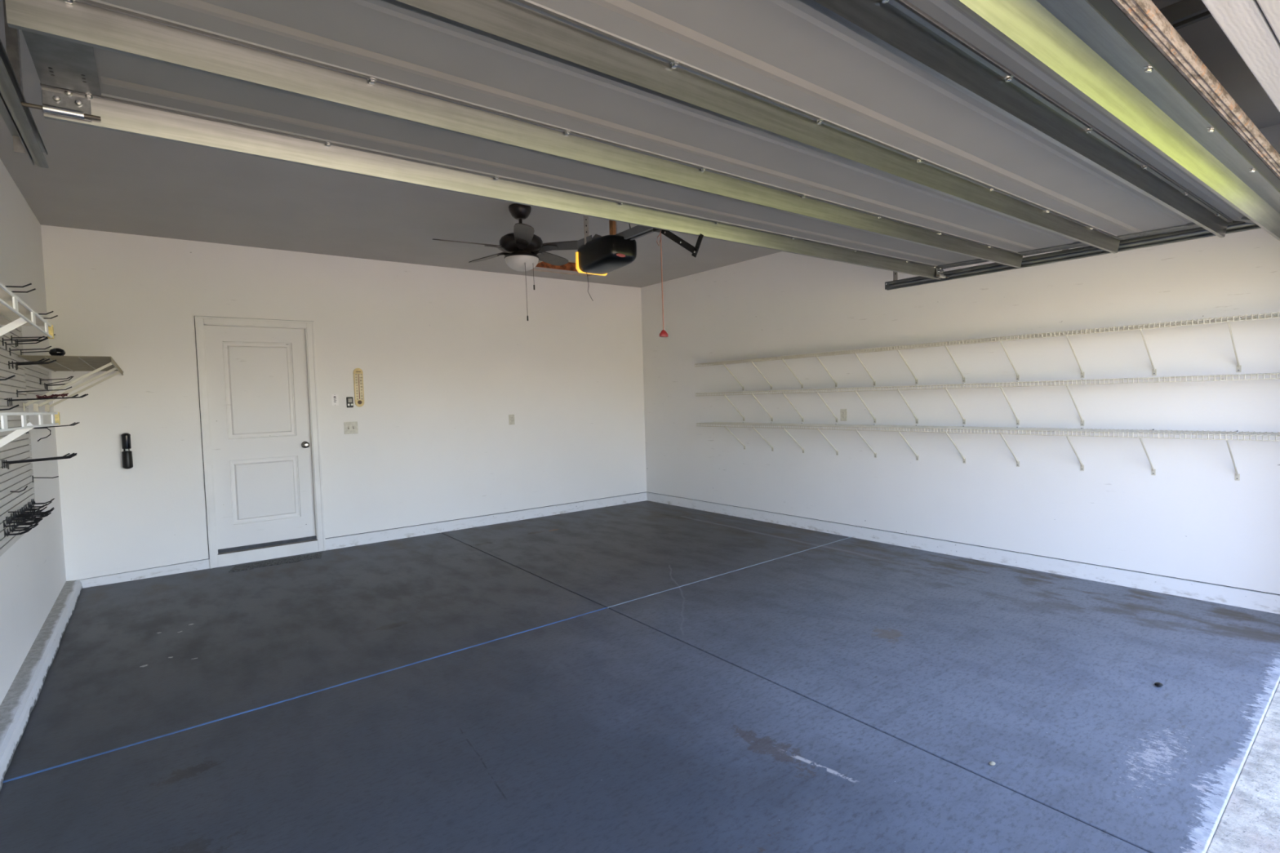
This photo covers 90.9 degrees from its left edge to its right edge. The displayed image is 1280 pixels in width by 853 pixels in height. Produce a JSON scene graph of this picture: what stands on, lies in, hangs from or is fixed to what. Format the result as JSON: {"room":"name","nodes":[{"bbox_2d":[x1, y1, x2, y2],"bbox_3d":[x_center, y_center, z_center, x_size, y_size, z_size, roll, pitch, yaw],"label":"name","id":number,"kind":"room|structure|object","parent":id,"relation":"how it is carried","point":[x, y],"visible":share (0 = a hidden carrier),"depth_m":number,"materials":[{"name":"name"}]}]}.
{"room":"garage","nodes":[
{"label":"garage","id":0,"kind":"room"},
{"bbox_2d":[0,159,66,705],"bbox_3d":[-2.723,-0.104,2.394,0.120,2.833,6.485,-4,3,-37],"label":"wall","id":1,"kind":"structure","parent":0,"point":[33,576],"depth_m":4.02,"materials":[{"name":"paint"}]},
{"bbox_2d":[0,324,50,556],"bbox_3d":[-2.965,0.010,2.831,0.015,1.230,4.900,-4,3,-37],"label":"slatwall","id":2,"kind":"object","parent":1,"relation":"attached to","point":[18,477],"visible":0.75,"depth_m":3.50,"materials":[{"name":"white plastic"}]},
{"bbox_2d":[0,374,15,380],"bbox_3d":[-2.572,-0.172,2.461,0.195,0.058,0.016,-4,3,-37],"label":"hook","id":3,"kind":"object","parent":2,"relation":"attached to","point":[10,377],"visible":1,"depth_m":2.50,"materials":[{"name":"black metal"}]},
{"bbox_2d":[0,404,19,410],"bbox_3d":[-2.567,-0.054,2.467,0.200,0.058,0.016,-4,3,-37],"label":"hook","id":4,"kind":"object","parent":2,"relation":"attached to","point":[18,404],"visible":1,"depth_m":2.51,"materials":[{"name":"black metal"}]},
{"bbox_2d":[2,519,28,528],"bbox_3d":[-3.106,0.480,3.137,0.093,0.038,0.028,-4,3,-37],"label":"hook","id":5,"kind":"object","parent":2,"relation":"attached to","point":[3,522],"visible":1,"depth_m":3.12,"materials":[{"name":"black metal"}]},
{"bbox_2d":[3,527,30,537],"bbox_3d":[-3.106,0.523,3.144,0.096,0.038,0.028,-4,3,-37],"label":"hook","id":6,"kind":"object","parent":2,"relation":"attached to","point":[4,529],"visible":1,"depth_m":3.13,"materials":[{"name":"black metal"}]},
{"bbox_2d":[4,283,31,287],"bbox_3d":[-2.654,-0.568,2.578,0.247,0.058,0.016,-4,3,-37],"label":"hook","id":7,"kind":"object","parent":2,"relation":"attached to","point":[24,286],"visible":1,"depth_m":2.62,"materials":[{"name":"black metal"}]},
{"bbox_2d":[6,527,32,536],"bbox_3d":[-3.150,0.531,3.203,0.096,0.038,0.028,-4,3,-37],"label":"hook","id":8,"kind":"object","parent":2,"relation":"attached to","point":[7,531],"visible":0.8,"depth_m":3.20,"materials":[{"name":"black metal"}]},
{"bbox_2d":[5,515,34,524],"bbox_3d":[-3.145,0.471,3.201,0.106,0.038,0.028,-4,3,-37],"label":"hook","id":9,"kind":"object","parent":2,"relation":"attached to","point":[7,522],"visible":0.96,"depth_m":3.18,"materials":[{"name":"black metal"}]},
{"bbox_2d":[8,524,32,532],"bbox_3d":[-3.193,0.521,3.252,0.090,0.038,0.028,-4,3,-37],"label":"hook","id":10,"kind":"object","parent":2,"relation":"attached to","point":[10,528],"visible":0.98,"depth_m":3.24,"materials":[{"name":"black metal"}]},
{"bbox_2d":[8,505,34,512],"bbox_3d":[-3.182,0.426,3.242,0.098,0.032,0.006,-4,3,-37],"label":"hook","id":11,"kind":"object","parent":2,"relation":"attached to","point":[33,505],"visible":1,"depth_m":3.24,"materials":[{"name":"black metal"}]},
{"bbox_2d":[10,513,32,520],"bbox_3d":[-3.196,0.471,3.257,0.088,0.032,0.006,-4,3,-37],"label":"hook","id":12,"kind":"object","parent":2,"relation":"attached to","point":[31,513],"visible":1,"depth_m":3.26,"materials":[{"name":"black metal"}]},
{"bbox_2d":[8,515,36,524],"bbox_3d":[-3.185,0.478,3.255,0.107,0.038,0.028,-4,3,-37],"label":"hook","id":13,"kind":"object","parent":2,"relation":"attached to","point":[9,517],"visible":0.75,"depth_m":3.24,"materials":[{"name":"black metal"}]},
{"bbox_2d":[9,512,36,519],"bbox_3d":[-3.227,0.469,3.301,0.099,0.038,0.028,-4,3,-37],"label":"hook","id":14,"kind":"object","parent":2,"relation":"attached to","point":[11,516],"visible":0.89,"depth_m":3.28,"materials":[{"name":"black metal"}]},
{"bbox_2d":[1,336,44,346],"bbox_3d":[-3.307,-0.460,3.378,0.175,0.058,0.016,-4,3,-37],"label":"hook","id":15,"kind":"object","parent":2,"relation":"attached to","point":[3,340],"visible":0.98,"depth_m":3.37,"materials":[{"name":"black metal"}]},
{"bbox_2d":[4,340,43,350],"bbox_3d":[-3.361,-0.446,3.438,0.160,0.058,0.016,-4,3,-37],"label":"hook","id":16,"kind":"object","parent":2,"relation":"attached to","point":[5,343],"visible":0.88,"depth_m":3.43,"materials":[{"name":"black metal"}]},
{"bbox_2d":[12,288,35,293],"bbox_3d":[-2.734,-0.568,2.680,0.245,0.058,0.016,-4,3,-37],"label":"hook","id":17,"kind":"object","parent":2,"relation":"attached to","point":[32,290],"visible":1,"depth_m":2.73,"materials":[{"name":"black metal"}]},
{"bbox_2d":[11,523,38,532],"bbox_3d":[-3.228,0.528,3.311,0.103,0.038,0.028,-4,3,-37],"label":"hook","id":18,"kind":"object","parent":2,"relation":"attached to","point":[12,527],"visible":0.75,"depth_m":3.31,"materials":[{"name":"black metal"}]},
{"bbox_2d":[13,521,39,529],"bbox_3d":[-3.267,0.525,3.358,0.099,0.038,0.028,-4,3,-37],"label":"hook","id":19,"kind":"object","parent":2,"relation":"attached to","point":[15,527],"visible":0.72,"depth_m":3.34,"materials":[{"name":"black metal"}]},
{"bbox_2d":[8,358,44,368],"bbox_3d":[-3.390,-0.347,3.480,0.156,0.059,0.016,-4,3,-37],"label":"hook","id":20,"kind":"object","parent":2,"relation":"attached to","point":[9,362],"visible":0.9,"depth_m":3.47,"materials":[{"name":"black metal"}]},
{"bbox_2d":[13,511,39,518],"bbox_3d":[-3.265,0.467,3.356,0.105,0.038,0.028,-4,3,-37],"label":"hook","id":21,"kind":"object","parent":2,"relation":"attached to","point":[14,514],"visible":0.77,"depth_m":3.33,"materials":[{"name":"black metal"}]},
{"bbox_2d":[14,510,38,516],"bbox_3d":[-3.310,0.468,3.403,0.094,0.038,0.028,-4,3,-37],"label":"hook","id":22,"kind":"object","parent":2,"relation":"attached to","point":[15,513],"visible":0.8,"depth_m":3.39,"materials":[{"name":"black metal"}]},
{"bbox_2d":[0,282,53,338],"bbox_3d":[-2.062,-0.280,1.884,0.289,0.267,1.909,-4,3,-37],"label":"shelf","id":23,"kind":"object","parent":2,"relation":"attached to","point":[15,313],"visible":1,"depth_m":2.23,"materials":[{"name":"white metal"}]},
{"bbox_2d":[17,508,39,515],"bbox_3d":[-3.353,0.469,3.458,0.092,0.038,0.028,-4,3,-37],"label":"hook","id":24,"kind":"object","parent":2,"relation":"attached to","point":[18,513],"visible":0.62,"depth_m":3.44,"materials":[{"name":"black metal"}]},
{"bbox_2d":[17,516,40,524],"bbox_3d":[-3.352,0.515,3.461,0.093,0.038,0.028,-4,3,-37],"label":"hook","id":25,"kind":"object","parent":2,"relation":"attached to","point":[40,517],"visible":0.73,"depth_m":3.46,"materials":[{"name":"black metal"}]},
{"bbox_2d":[16,518,43,526],"bbox_3d":[-3.309,0.516,3.420,0.107,0.038,0.028,-4,3,-37],"label":"hook","id":26,"kind":"object","parent":2,"relation":"attached to","point":[42,518],"visible":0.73,"depth_m":3.41,"materials":[{"name":"black metal"}]},
{"bbox_2d":[0,412,60,447],"bbox_3d":[-2.051,0.093,1.901,0.289,0.264,1.909,-4,3,-37],"label":"shelf","id":27,"kind":"object","parent":2,"relation":"attached to","point":[55,420],"visible":1,"depth_m":2.21,"materials":[{"name":"white metal"}]},
{"bbox_2d":[8,346,51,355],"bbox_3d":[-3.419,-0.425,3.533,0.182,0.058,0.016,-4,3,-37],"label":"hook","id":28,"kind":"object","parent":2,"relation":"attached to","point":[10,349],"visible":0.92,"depth_m":3.52,"materials":[{"name":"black metal"}]},
{"bbox_2d":[13,337,48,346],"bbox_3d":[-3.560,-0.493,3.687,0.153,0.058,0.016,-4,3,-37],"label":"hook","id":29,"kind":"object","parent":2,"relation":"attached to","point":[15,341],"visible":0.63,"depth_m":3.68,"materials":[{"name":"black metal"}]},
{"bbox_2d":[11,358,49,368],"bbox_3d":[-3.453,-0.357,3.571,0.168,0.059,0.016,-4,3,-37],"label":"hook","id":30,"kind":"object","parent":2,"relation":"attached to","point":[12,366],"visible":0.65,"depth_m":3.59,"materials":[{"name":"black metal"}]},
{"bbox_2d":[16,337,46,346],"bbox_3d":[-3.596,-0.502,3.727,0.145,0.058,0.016,-4,3,-37],"label":"hook","id":31,"kind":"object","parent":2,"relation":"attached to","point":[44,338],"visible":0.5,"depth_m":3.71,"materials":[{"name":"black metal"}]},
{"bbox_2d":[19,507,44,514],"bbox_3d":[-3.395,0.473,3.525,0.104,0.038,0.028,-4,3,-37],"label":"hook","id":32,"kind":"object","parent":2,"relation":"attached to","point":[20,509],"visible":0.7,"depth_m":3.50,"materials":[{"name":"black metal"}]},
{"bbox_2d":[10,333,55,343],"bbox_3d":[-3.464,-0.502,3.596,0.195,0.058,0.016,-4,3,-37],"label":"hook","id":33,"kind":"object","parent":2,"relation":"attached to","point":[11,337],"visible":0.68,"depth_m":3.57,"materials":[{"name":"black metal"}]},
{"bbox_2d":[23,504,44,511],"bbox_3d":[-3.482,0.466,3.624,0.090,0.038,0.028,-4,3,-37],"label":"hook","id":34,"kind":"object","parent":2,"relation":"attached to","point":[43,504],"visible":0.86,"depth_m":3.62,"materials":[{"name":"black metal"}]},
{"bbox_2d":[21,506,47,513],"bbox_3d":[-3.430,0.470,3.573,0.106,0.038,0.028,-4,3,-37],"label":"hook","id":35,"kind":"object","parent":2,"relation":"attached to","point":[22,508],"visible":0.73,"depth_m":3.55,"materials":[{"name":"black metal"}]},
{"bbox_2d":[20,350,48,355],"bbox_3d":[-3.644,-0.447,3.822,0.179,0.058,0.016,-4,3,-37],"label":"hook","id":36,"kind":"object","parent":2,"relation":"attached to","point":[21,352],"visible":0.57,"depth_m":3.80,"materials":[{"name":"black metal"}]},
{"bbox_2d":[15,360,54,369],"bbox_3d":[-3.520,-0.357,3.664,0.176,0.059,0.016,-4,3,-37],"label":"hook","id":37,"kind":"object","parent":2,"relation":"attached to","point":[16,365],"visible":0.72,"depth_m":3.66,"materials":[{"name":"black metal"}]},
{"bbox_2d":[1,453,70,468],"bbox_3d":[-3.094,0.175,3.228,0.266,0.059,0.016,-4,3,-37],"label":"hook","id":38,"kind":"object","parent":2,"relation":"attached to","point":[2,462],"visible":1,"depth_m":3.21,"materials":[{"name":"black metal"}]},
{"bbox_2d":[25,503,47,509],"bbox_3d":[-3.518,0.466,3.674,0.094,0.038,0.028,-4,3,-37],"label":"hook","id":39,"kind":"object","parent":2,"relation":"attached to","point":[26,507],"visible":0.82,"depth_m":3.66,"materials":[{"name":"black metal"}]},
{"bbox_2d":[16,359,57,369],"bbox_3d":[-3.537,-0.364,3.692,0.183,0.059,0.016,-4,3,-37],"label":"hook","id":40,"kind":"object","parent":2,"relation":"attached to","point":[55,359],"visible":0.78,"depth_m":3.69,"materials":[{"name":"black metal"}]},
{"bbox_2d":[3,453,75,468],"bbox_3d":[-3.118,0.175,3.272,0.281,0.059,0.016,-4,3,-37],"label":"hook","id":41,"kind":"object","parent":2,"relation":"attached to","point":[73,453],"visible":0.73,"depth_m":3.33,"materials":[{"name":"black metal"}]},
{"bbox_2d":[27,501,52,508],"bbox_3d":[-3.561,0.462,3.743,0.106,0.038,0.028,-4,3,-37],"label":"hook","id":42,"kind":"object","parent":2,"relation":"attached to","point":[28,504],"visible":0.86,"depth_m":3.72,"materials":[{"name":"black metal"}]},
{"bbox_2d":[4,394,78,406],"bbox_3d":[-3.256,-0.145,3.437,0.296,0.059,0.016,-4,3,-37],"label":"hook","id":43,"kind":"object","parent":2,"relation":"attached to","point":[76,394],"visible":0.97,"depth_m":3.42,"materials":[{"name":"black metal"}]},
{"bbox_2d":[5,453,76,468],"bbox_3d":[-3.147,0.178,3.313,0.286,0.059,0.016,-4,3,-37],"label":"hook","id":44,"kind":"object","parent":2,"relation":"attached to","point":[75,453],"visible":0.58,"depth_m":3.31,"materials":[{"name":"black metal"}]},
{"bbox_2d":[7,454,76,469],"bbox_3d":[-3.176,0.186,3.348,0.281,0.059,0.016,-4,3,-37],"label":"hook","id":45,"kind":"object","parent":2,"relation":"attached to","point":[75,455],"visible":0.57,"depth_m":3.33,"materials":[{"name":"black metal"}]},
{"bbox_2d":[31,498,53,505],"bbox_3d":[-3.644,0.456,3.848,0.103,0.038,0.028,-4,3,-37],"label":"hook","id":46,"kind":"object","parent":2,"relation":"attached to","point":[32,501],"visible":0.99,"depth_m":3.84,"materials":[{"name":"black metal"}]},
{"bbox_2d":[33,506,53,513],"bbox_3d":[-3.682,0.516,3.893,0.095,0.038,0.028,-4,3,-37],"label":"hook","id":47,"kind":"object","parent":2,"relation":"attached to","point":[53,507],"visible":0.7,"depth_m":3.89,"materials":[{"name":"black metal"}]},
{"bbox_2d":[16,386,71,397],"bbox_3d":[-3.467,-0.203,3.668,0.247,0.058,0.016,-4,3,-37],"label":"hook","id":48,"kind":"object","parent":2,"relation":"attached to","point":[17,391],"visible":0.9,"depth_m":3.65,"materials":[{"name":"black metal"}]},
{"bbox_2d":[31,475,58,482],"bbox_3d":[-3.701,0.322,3.919,0.130,0.042,0.016,-4,3,-37],"label":"hook","id":49,"kind":"object","parent":2,"relation":"attached to","point":[32,476],"visible":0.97,"depth_m":3.91,"materials":[{"name":"black metal"}]},
{"bbox_2d":[38,311,53,315],"bbox_3d":[-3.093,-0.556,3.149,0.245,0.058,0.016,-4,3,-37],"label":"hook","id":50,"kind":"object","parent":2,"relation":"attached to","point":[51,311],"visible":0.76,"depth_m":3.20,"materials":[{"name":"black metal"}]},
{"bbox_2d":[8,394,86,405],"bbox_3d":[-3.280,-0.148,3.494,0.326,0.059,0.016,-4,3,-37],"label":"hook","id":51,"kind":"object","parent":2,"relation":"attached to","point":[84,394],"visible":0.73,"depth_m":3.56,"materials":[{"name":"black metal"}]},
{"bbox_2d":[35,393,68,398],"bbox_3d":[-3.267,-0.169,3.505,0.134,0.030,0.047,-4,3,-37],"label":"tie","id":52,"kind":"object","parent":51,"relation":"attached to","point":[63,395],"visible":0.96,"depth_m":3.50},
{"bbox_2d":[10,393,88,405],"bbox_3d":[-3.310,-0.151,3.536,0.331,0.059,0.016,-4,3,-37],"label":"hook","id":53,"kind":"object","parent":2,"relation":"attached to","point":[87,393],"visible":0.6,"depth_m":3.44,"materials":[{"name":"black metal"}]},
{"bbox_2d":[43,315,57,319],"bbox_3d":[-3.190,-0.556,3.276,0.247,0.058,0.016,-4,3,-37],"label":"hook","id":54,"kind":"object","parent":2,"relation":"attached to","point":[56,315],"visible":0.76,"depth_m":3.33,"materials":[{"name":"black metal"}]},
{"bbox_2d":[33,422,75,428],"bbox_3d":[-3.559,0.009,3.800,0.240,0.058,0.016,-4,3,-37],"label":"hook","id":55,"kind":"object","parent":2,"relation":"attached to","point":[74,422],"visible":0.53,"depth_m":3.81,"materials":[{"name":"black metal"}]},
{"bbox_2d":[31,427,51,441],"bbox_3d":[-3.599,0.049,3.770,0.116,0.082,0.006,-4,3,-37],"label":"hook","id":56,"kind":"object","parent":55,"relation":"hanging from","point":[37,428],"visible":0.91,"depth_m":3.79,"materials":[{"name":"black metal"}]},
{"bbox_2d":[39,376,72,384],"bbox_3d":[-4.079,-0.323,4.400,0.180,0.058,0.016,-4,3,-37],"label":"hook","id":57,"kind":"object","parent":2,"relation":"attached to","point":[70,376],"visible":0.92,"depth_m":4.39,"materials":[{"name":"black metal"}]},
{"bbox_2d":[45,381,71,389],"bbox_3d":[-4.248,-0.300,4.601,0.153,0.058,0.016,-4,3,-37],"label":"hook","id":58,"kind":"object","parent":2,"relation":"attached to","point":[70,381],"visible":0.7,"depth_m":4.59,"materials":[{"name":"black metal"}]},
{"bbox_2d":[44,376,73,388],"bbox_3d":[-4.217,-0.321,4.573,0.171,0.092,0.016,-4,3,-37],"label":"hook","id":59,"kind":"object","parent":2,"relation":"attached to","point":[45,384],"visible":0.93,"depth_m":4.56,"materials":[{"name":"black metal"}]},
{"bbox_2d":[0,580,82,791],"bbox_3d":[-2.602,1.361,2.541,0.101,0.128,6.440,-4,3,-37],"label":"baseboard","id":60,"kind":"structure","parent":1,"relation":"attached to","point":[22,696],"depth_m":3.25,"materials":[{"name":"concrete"}]},
{"bbox_2d":[17,347,124,411],"bbox_3d":[-3.959,-0.303,4.455,0.447,0.377,1.702,-4,3,-37],"label":"wire shelf","id":61,"kind":"object","parent":1,"relation":"attached to","point":[94,364],"depth_m":4.21,"materials":[{"name":"white metal"}]},
{"bbox_2d":[40,224,646,575],"bbox_3d":[-2.337,-0.342,6.851,6.175,2.784,0.120,-4,3,-37],"label":"wall","id":62,"kind":"structure","parent":0,"point":[445,356],"depth_m":6.41,"materials":[{"name":"paint"}]},
{"bbox_2d":[120,432,133,469],"bbox_3d":[-4.275,0.204,5.253,0.069,0.301,0.071,-4,3,-37],"label":"flashlight","id":63,"kind":"object","parent":62,"relation":"attached to","point":[126,455],"visible":1,"depth_m":5.23,"materials":[{"name":"black plastic"}]},
{"bbox_2d":[66,555,208,581],"bbox_3d":[-4.249,1.199,5.377,0.955,0.047,0.062,-4,3,-37],"label":"trim","id":64,"kind":"structure","parent":62,"relation":"attached to","point":[85,575],"depth_m":5.30,"materials":[{"name":"paint"}]},
{"bbox_2d":[194,315,325,568],"bbox_3d":[-3.540,0.129,5.920,0.950,2.257,0.146,-4,3,-37],"label":"door","id":65,"kind":"structure","parent":62,"relation":"in","point":[257,378],"depth_m":5.90,"materials":[{"name":"paint"}]},
{"bbox_2d":[331,394,338,405],"bbox_3d":[-3.022,-0.264,6.247,0.064,0.110,0.004,-4,3,-37],"label":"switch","id":66,"kind":"object","parent":62,"relation":"attached to","point":[335,399],"visible":1,"depth_m":6.25,"materials":[{"name":"white plastic"}]},
{"bbox_2d":[346,396,353,407],"bbox_3d":[-2.909,-0.243,6.324,0.061,0.106,0.020,-4,3,-37],"label":"remote","id":67,"kind":"object","parent":62,"relation":"attached to","point":[349,400],"visible":1,"depth_m":6.32,"materials":[{"name":"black plastic"}]},
{"bbox_2d":[343,421,358,434],"bbox_3d":[-2.902,0.013,6.335,0.128,0.121,0.021,-4,3,-37],"label":"light switch","id":68,"kind":"object","parent":62,"relation":"attached to","point":[349,427],"visible":1,"depth_m":6.34,"materials":[{"name":"beige plastic"}]},
{"bbox_2d":[353,368,364,406],"bbox_3d":[-2.841,-0.395,6.373,0.088,0.392,0.020,-4,3,-37],"label":"thermometer","id":69,"kind":"object","parent":62,"relation":"attached to","point":[357,372],"visible":1,"depth_m":6.37,"materials":[{"name":"beige plastic"}]},
{"bbox_2d":[78,492,647,588],"bbox_3d":[-2.244,1.133,6.952,6.055,0.162,0.126,-4,3,-37],"label":"baseboard","id":70,"kind":"structure","parent":62,"relation":"attached to","point":[345,541],"depth_m":6.75,"materials":[{"name":"paint"}]},
{"bbox_2d":[508,414,515,424],"bbox_3d":[-1.508,-0.080,7.412,0.072,0.118,0.008,-4,3,-37],"label":"electrical outlet","id":71,"kind":"object","parent":62,"relation":"attached to","point":[511,417],"visible":1,"depth_m":7.41,"materials":[{"name":"beige plastic"}]},
{"bbox_2d":[0,500,1279,852],"bbox_3d":[-0.305,1.275,4.342,6.050,0.100,6.511,-4,3,-37],"label":"floor","id":72,"kind":"structure","parent":0,"point":[604,731],"depth_m":2.93,"materials":[{"name":"paint"}]},
{"bbox_2d":[228,552,322,572],"bbox_3d":[-3.327,1.246,5.800,0.784,0.005,0.237,-4,3,-37],"label":"floor mat","id":73,"kind":"object","parent":72,"relation":"on","point":[293,559],"visible":1,"depth_m":5.78,"materials":[{"name":"black rubber"}]},
{"bbox_2d":[3,607,607,782],"bbox_3d":[-1.403,1.314,3.305,3.048,0.021,0.015,-4,3,-39],"label":"joint","id":74,"kind":"object","parent":72,"relation":"on","point":[199,725],"visible":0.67,"depth_m":2.98,"materials":[{"name":"concrete"}]},
{"bbox_2d":[77,492,1279,595],"bbox_3d":[-0.316,1.180,4.361,6.195,0.210,6.625,-4,3,-37],"label":"gap","id":75,"kind":"structure","parent":72,"relation":"on","point":[298,540],"depth_m":5.90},
{"bbox_2d":[607,537,850,608],"bbox_3d":[0.941,1.159,5.220,2.998,0.021,0.009,-4,3,-39],"label":"joint","id":76,"kind":"object","parent":72,"relation":"on","point":[849,537],"visible":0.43,"depth_m":4.94,"materials":[{"name":"grey concrete"}]},
{"bbox_2d":[443,533,1150,852],"bbox_3d":[-0.303,1.242,4.382,0.014,0.024,6.431,-4,3,-36],"label":"joint","id":77,"kind":"object","parent":72,"relation":"attached to","point":[443,534],"visible":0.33,"depth_m":2.60,"materials":[{"name":"black concrete"}]},
{"bbox_2d":[989,761,995,765],"bbox_3d":[1.320,1.262,2.362,0.026,0.009,0.020,-4,3,-37],"label":"pebble","id":78,"kind":"object","parent":72,"relation":"on","point":[992,763],"visible":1,"depth_m":2.36,"materials":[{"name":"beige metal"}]},
{"bbox_2d":[1154,682,1163,686],"bbox_3d":[2.415,1.201,2.935,0.044,0.014,0.033,-4,3,-37],"label":"seed pod","id":79,"kind":"object","parent":72,"relation":"on","point":[1157,684],"visible":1,"depth_m":2.93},
{"bbox_2d":[0,0,1279,287],"bbox_3d":[-0.372,-1.688,4.177,6.175,0.030,6.705,-4,3,-37],"label":"ceiling","id":80,"kind":"structure","parent":0,"point":[96,179],"depth_m":4.60,"materials":[{"name":"paint"}]},
{"bbox_2d":[0,0,48,168],"bbox_3d":[-1.332,-1.169,1.184,0.076,0.679,2.240,-4,3,-37],"label":"door track","id":81,"kind":"object","parent":80,"relation":"hanging from","point":[19,119],"visible":0.84,"depth_m":1.85,"materials":[{"name":"metal"}]},
{"bbox_2d":[4,0,1279,279],"bbox_3d":[0.906,-0.957,2.424,4.971,0.212,2.004,-4,3,-37],"label":"garage door","id":82,"kind":"structure","parent":81,"relation":"attached to","point":[922,138],"depth_m":1.84,"materials":[{"name":"paint"}]},
{"bbox_2d":[432,203,577,320],"bbox_3d":[-0.947,-1.242,4.837,1.247,0.885,1.259,-4,3,-37],"label":"ceiling fan","id":83,"kind":"object","parent":80,"relation":"hanging from","point":[522,250],"visible":0.98,"depth_m":4.76,"materials":[{"name":"brown metal"}]},
{"bbox_2d":[530,260,594,276],"bbox_3d":[-0.801,-1.959,7.095,0.904,0.357,0.599,-4,3,-37],"label":"attic hatch","id":84,"kind":"object","parent":80,"relation":"attached to","point":[571,265],"visible":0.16,"depth_m":7.34,"materials":[{"name":"brown wood"}]},
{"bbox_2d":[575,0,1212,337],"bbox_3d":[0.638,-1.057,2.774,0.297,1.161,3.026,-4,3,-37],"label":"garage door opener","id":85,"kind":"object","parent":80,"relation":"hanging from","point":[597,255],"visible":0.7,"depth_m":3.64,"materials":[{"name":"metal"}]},
{"bbox_2d":[884,220,1262,290],"bbox_3d":[2.678,-1.426,4.260,0.076,0.679,2.240,-4,3,-37],"label":"door track","id":86,"kind":"object","parent":80,"relation":"hanging from","point":[1064,255],"visible":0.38,"depth_m":4.10,"materials":[{"name":"metal"}]},
{"bbox_2d":[640,124,1279,594],"bbox_3d":[2.075,-0.436,6.073,0.120,2.784,6.485,-4,3,-37],"label":"wall","id":87,"kind":"structure","parent":0,"point":[1191,519],"depth_m":5.00,"materials":[{"name":"paint"}]},
{"bbox_2d":[840,408,847,421],"bbox_3d":[1.977,-0.112,6.122,0.008,0.118,0.072,-4,3,-37],"label":"electrical outlet","id":88,"kind":"object","parent":87,"relation":"attached to","point":[843,415],"visible":1,"depth_m":6.12,"materials":[{"name":"beige plastic"}]},
{"bbox_2d":[646,492,1279,614],"bbox_3d":[2.118,1.042,6.136,0.126,0.162,6.479,-4,3,-37],"label":"baseboard","id":89,"kind":"structure","parent":87,"relation":"attached to","point":[1249,599],"depth_m":4.91,"materials":[{"name":"paint"}]},
{"bbox_2d":[694,311,1279,390],"bbox_3d":[2.264,-0.531,5.467,0.314,0.333,4.928,-4,3,-37],"label":"wire shelf","id":90,"kind":"object","parent":87,"relation":"attached to","point":[1188,322],"visible":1,"depth_m":4.68,"materials":[{"name":"white metal"}]},
{"bbox_2d":[695,373,1279,426],"bbox_3d":[2.274,-0.189,5.483,0.314,0.339,4.928,-4,3,-37],"label":"wire shelf","id":91,"kind":"object","parent":87,"relation":"attached to","point":[963,384],"visible":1,"depth_m":4.80,"materials":[{"name":"white metal"}]},
{"bbox_2d":[696,422,1279,480],"bbox_3d":[2.284,0.148,5.498,0.314,0.313,4.928,-4,3,-37],"label":"wire shelf","id":92,"kind":"object","parent":87,"relation":"attached to","point":[1153,431],"visible":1,"depth_m":4.66,"materials":[{"name":"white metal"}]},
{"bbox_3d":[1.698,-0.288,1.596,6.175,3.253,0.160,-4,3,-37],"label":"wall","id":93,"kind":"structure","parent":0,"visible":0},
{"bbox_2d":[1201,0,1279,111],"bbox_3d":[1.609,-0.845,1.513,5.000,0.027,0.160,-4,3,-37],"label":"trim","id":94,"kind":"structure","parent":93,"relation":"attached to","point":[1252,27],"depth_m":1.31,"materials":[{"name":"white wood"}]},
{"label":"outside","id":95,"kind":"structure","parent":0,"visible":0},
{"bbox_2d":[1206,682,1279,852],"bbox_3d":[5.453,1.559,-5.007,9.800,0.122,15.759,-4,3,-37],"label":"driveway","id":96,"kind":"structure","parent":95,"point":[1250,821],"depth_m":2.13,"materials":[{"name":"concrete"}]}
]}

